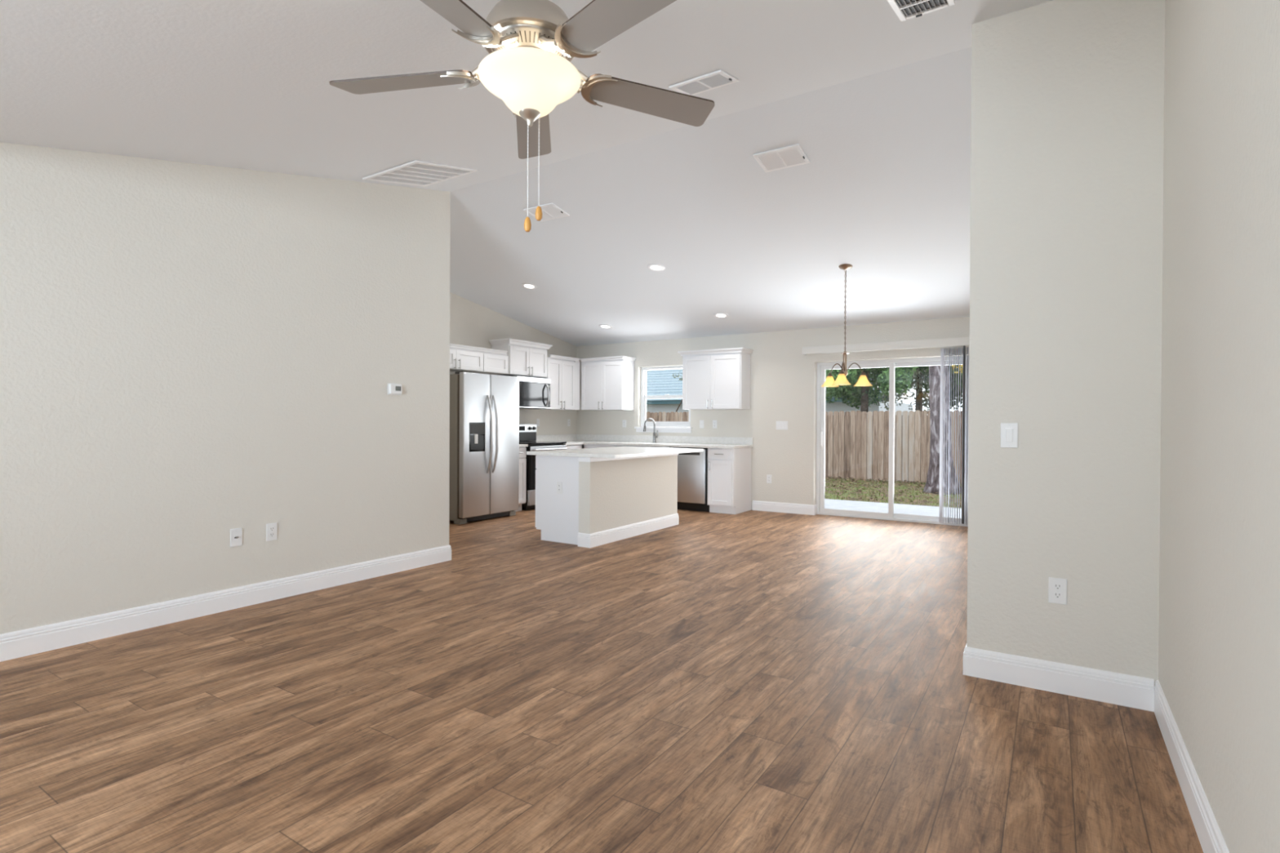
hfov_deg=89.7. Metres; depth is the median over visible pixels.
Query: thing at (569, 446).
base cabinet
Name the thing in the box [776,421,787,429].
light switch
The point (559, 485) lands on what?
electrical outlet
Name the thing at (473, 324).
wall
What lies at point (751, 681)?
floor
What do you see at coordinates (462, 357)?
upper cabinet
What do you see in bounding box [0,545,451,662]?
baseboard
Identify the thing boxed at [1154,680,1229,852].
baseboard
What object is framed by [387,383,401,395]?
thermostat
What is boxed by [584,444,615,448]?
base cabinet
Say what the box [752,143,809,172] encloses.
ceiling vent
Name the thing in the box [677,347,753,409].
upper cabinet
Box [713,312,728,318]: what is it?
recessed light
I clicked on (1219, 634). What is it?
wall
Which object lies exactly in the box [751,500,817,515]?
baseboard
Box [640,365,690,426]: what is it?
window
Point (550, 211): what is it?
ceiling vent
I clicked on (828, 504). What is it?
patio
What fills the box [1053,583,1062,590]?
receptacle
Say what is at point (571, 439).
countertop
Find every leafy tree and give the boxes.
[825,365,924,414]
[868,366,962,414]
[917,364,962,410]
[950,364,962,373]
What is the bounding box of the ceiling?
[0,0,1053,346]
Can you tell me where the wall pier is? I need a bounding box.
[966,0,1164,685]
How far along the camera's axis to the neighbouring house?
35.63 m
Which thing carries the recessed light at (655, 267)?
in the ceiling
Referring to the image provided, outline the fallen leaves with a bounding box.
[824,475,961,506]
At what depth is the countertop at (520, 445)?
8.55 m
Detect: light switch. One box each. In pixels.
[699,420,703,428]
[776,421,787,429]
[1000,422,1017,448]
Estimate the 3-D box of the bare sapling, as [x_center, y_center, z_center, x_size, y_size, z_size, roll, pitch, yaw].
[1.743,-0.959,20.783,2.012,4.685,1.118,1,0,33]
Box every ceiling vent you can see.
[362,160,476,186]
[523,203,569,222]
[669,69,738,95]
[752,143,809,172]
[886,0,955,21]
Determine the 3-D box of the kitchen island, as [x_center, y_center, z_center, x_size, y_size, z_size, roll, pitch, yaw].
[-0.339,0.721,7.069,0.790,0.865,1.729,1,0,33]
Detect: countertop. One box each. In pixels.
[519,444,528,447]
[526,446,703,458]
[536,434,753,448]
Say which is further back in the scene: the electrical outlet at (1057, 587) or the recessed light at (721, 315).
the recessed light at (721, 315)
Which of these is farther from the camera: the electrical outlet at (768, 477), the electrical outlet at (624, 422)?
the electrical outlet at (624, 422)
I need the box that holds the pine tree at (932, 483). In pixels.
[922,364,961,494]
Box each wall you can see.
[0,142,450,634]
[449,292,577,441]
[576,316,969,508]
[1158,0,1279,852]
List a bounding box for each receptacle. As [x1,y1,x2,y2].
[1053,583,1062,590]
[1053,591,1062,598]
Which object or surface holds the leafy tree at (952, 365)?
on the ground at (896, 484)
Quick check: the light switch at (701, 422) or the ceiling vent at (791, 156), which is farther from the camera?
the light switch at (701, 422)
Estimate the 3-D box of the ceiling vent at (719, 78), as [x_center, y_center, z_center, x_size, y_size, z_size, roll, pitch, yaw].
[0.346,-1.847,3.467,0.310,0.057,0.221,1,0,33]
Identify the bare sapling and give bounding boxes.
[672,372,682,411]
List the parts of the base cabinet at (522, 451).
drawer, door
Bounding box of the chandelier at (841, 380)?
[821,263,872,386]
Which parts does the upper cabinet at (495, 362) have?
door, crown moulding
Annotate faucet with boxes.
[643,417,657,442]
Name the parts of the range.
control panel, storage drawer, oven door, door trim, handle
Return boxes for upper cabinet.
[449,343,484,372]
[471,348,508,374]
[488,337,552,377]
[537,354,579,409]
[580,355,636,410]
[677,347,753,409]
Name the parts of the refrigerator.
door, control panel, handle, handle, door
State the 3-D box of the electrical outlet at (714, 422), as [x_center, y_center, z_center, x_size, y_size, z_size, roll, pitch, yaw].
[1.068,-0.032,9.174,0.070,0.115,0.009,1,0,33]
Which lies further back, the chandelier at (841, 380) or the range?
the range
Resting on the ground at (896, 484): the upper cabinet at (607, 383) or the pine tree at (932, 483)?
the pine tree at (932, 483)
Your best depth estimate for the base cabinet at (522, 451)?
8.59 m
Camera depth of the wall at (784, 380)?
8.67 m
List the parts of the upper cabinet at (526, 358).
door, crown moulding, door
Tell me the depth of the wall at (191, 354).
3.96 m
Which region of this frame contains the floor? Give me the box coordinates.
[0,509,1203,852]
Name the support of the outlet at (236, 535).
attached to the wall at (191, 354)
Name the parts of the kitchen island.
door, cap trim, baseboard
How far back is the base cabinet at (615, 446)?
9.12 m
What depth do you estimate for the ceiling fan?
1.94 m
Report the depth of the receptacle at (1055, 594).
2.88 m
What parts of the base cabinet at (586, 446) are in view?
drawer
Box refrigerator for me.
[448,371,519,524]
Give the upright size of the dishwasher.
0.863 m
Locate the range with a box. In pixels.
[519,424,567,510]
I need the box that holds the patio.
[824,498,961,518]
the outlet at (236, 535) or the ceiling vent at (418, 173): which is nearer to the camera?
the outlet at (236, 535)
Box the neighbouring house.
[646,368,912,415]
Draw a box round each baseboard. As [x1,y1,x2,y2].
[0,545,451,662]
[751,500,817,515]
[962,644,1154,711]
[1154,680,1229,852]
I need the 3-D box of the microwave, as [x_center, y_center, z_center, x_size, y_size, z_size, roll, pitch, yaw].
[-1.650,-0.478,9.144,0.462,0.435,0.755,1,0,33]
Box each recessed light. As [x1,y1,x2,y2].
[521,283,537,288]
[599,324,612,328]
[647,263,665,271]
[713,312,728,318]
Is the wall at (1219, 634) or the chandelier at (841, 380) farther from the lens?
the chandelier at (841, 380)
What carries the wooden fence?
on the ground at (896, 484)
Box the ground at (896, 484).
[824,477,961,508]
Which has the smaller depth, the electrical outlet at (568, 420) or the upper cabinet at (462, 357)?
the upper cabinet at (462, 357)
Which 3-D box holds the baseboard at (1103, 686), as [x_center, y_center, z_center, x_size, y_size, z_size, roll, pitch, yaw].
[3.167,1.119,4.936,0.719,0.133,4.876,1,0,33]
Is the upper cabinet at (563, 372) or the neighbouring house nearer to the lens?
the upper cabinet at (563, 372)
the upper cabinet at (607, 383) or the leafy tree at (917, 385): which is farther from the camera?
the leafy tree at (917, 385)
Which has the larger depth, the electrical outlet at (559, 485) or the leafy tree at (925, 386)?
the leafy tree at (925, 386)
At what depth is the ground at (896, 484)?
13.60 m
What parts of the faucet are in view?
spout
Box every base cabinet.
[515,446,526,511]
[565,444,582,449]
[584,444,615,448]
[615,445,669,447]
[707,447,751,514]
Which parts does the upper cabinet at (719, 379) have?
door, crown moulding, door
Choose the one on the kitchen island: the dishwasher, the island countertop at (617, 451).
the island countertop at (617, 451)
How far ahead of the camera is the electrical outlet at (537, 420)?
9.74 m
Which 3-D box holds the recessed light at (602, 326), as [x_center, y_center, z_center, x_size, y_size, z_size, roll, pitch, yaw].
[-0.493,-1.431,9.203,0.185,0.037,0.183,1,0,37]
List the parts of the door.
handle, sliding panel, fixed panel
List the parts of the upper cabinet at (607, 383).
door, crown moulding, door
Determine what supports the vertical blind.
attached to the wall at (784, 380)
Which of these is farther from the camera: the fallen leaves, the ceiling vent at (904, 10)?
the fallen leaves
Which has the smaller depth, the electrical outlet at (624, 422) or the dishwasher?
the dishwasher
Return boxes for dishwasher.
[669,446,709,511]
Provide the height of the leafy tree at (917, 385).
7.034 m
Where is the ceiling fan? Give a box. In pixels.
[328,0,715,231]
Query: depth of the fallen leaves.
14.63 m
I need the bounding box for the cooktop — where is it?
[519,440,566,444]
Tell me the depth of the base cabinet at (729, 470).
8.49 m
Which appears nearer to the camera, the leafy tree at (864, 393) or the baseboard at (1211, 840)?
the baseboard at (1211, 840)
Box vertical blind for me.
[801,337,968,525]
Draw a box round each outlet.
[230,527,242,546]
[266,522,276,541]
[536,418,539,426]
[556,481,562,493]
[567,418,570,426]
[622,419,626,427]
[712,420,716,428]
[766,475,771,483]
[1048,577,1066,604]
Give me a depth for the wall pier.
2.86 m
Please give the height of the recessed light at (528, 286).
0.037 m
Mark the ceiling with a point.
(877, 104)
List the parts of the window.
sash, sash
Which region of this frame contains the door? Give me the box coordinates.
[816,355,968,526]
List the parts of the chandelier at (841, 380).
lamp shade, lamp shade, chain, lamp cord, arm, lamp shade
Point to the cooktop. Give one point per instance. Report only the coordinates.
(531, 442)
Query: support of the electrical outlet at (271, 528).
attached to the wall at (191, 354)
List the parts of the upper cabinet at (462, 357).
door, crown moulding, door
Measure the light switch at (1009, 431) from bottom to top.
0.115 m
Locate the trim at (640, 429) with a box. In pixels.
[634,426,692,432]
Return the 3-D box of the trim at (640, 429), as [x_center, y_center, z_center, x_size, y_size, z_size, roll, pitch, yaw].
[0.355,0.049,9.652,0.985,0.085,0.115,1,0,33]
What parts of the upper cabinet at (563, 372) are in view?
door, crown moulding, door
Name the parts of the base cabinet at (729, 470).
drawer, door, panel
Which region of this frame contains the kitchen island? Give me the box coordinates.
[535,453,679,547]
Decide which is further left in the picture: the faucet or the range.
the range
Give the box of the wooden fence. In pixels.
[646,409,962,484]
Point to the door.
(891, 364)
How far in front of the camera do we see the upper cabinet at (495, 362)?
8.55 m
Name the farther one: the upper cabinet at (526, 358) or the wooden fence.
the wooden fence
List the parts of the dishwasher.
door, pocket handle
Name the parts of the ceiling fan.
blade, blade, blade arm, blade arm, pull knob, pull chain, lamp shade, blade, pull chain, pull knob, blade arm, blade arm, blade, blade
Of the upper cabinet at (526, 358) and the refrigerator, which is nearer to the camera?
the refrigerator
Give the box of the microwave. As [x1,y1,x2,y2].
[516,375,550,408]

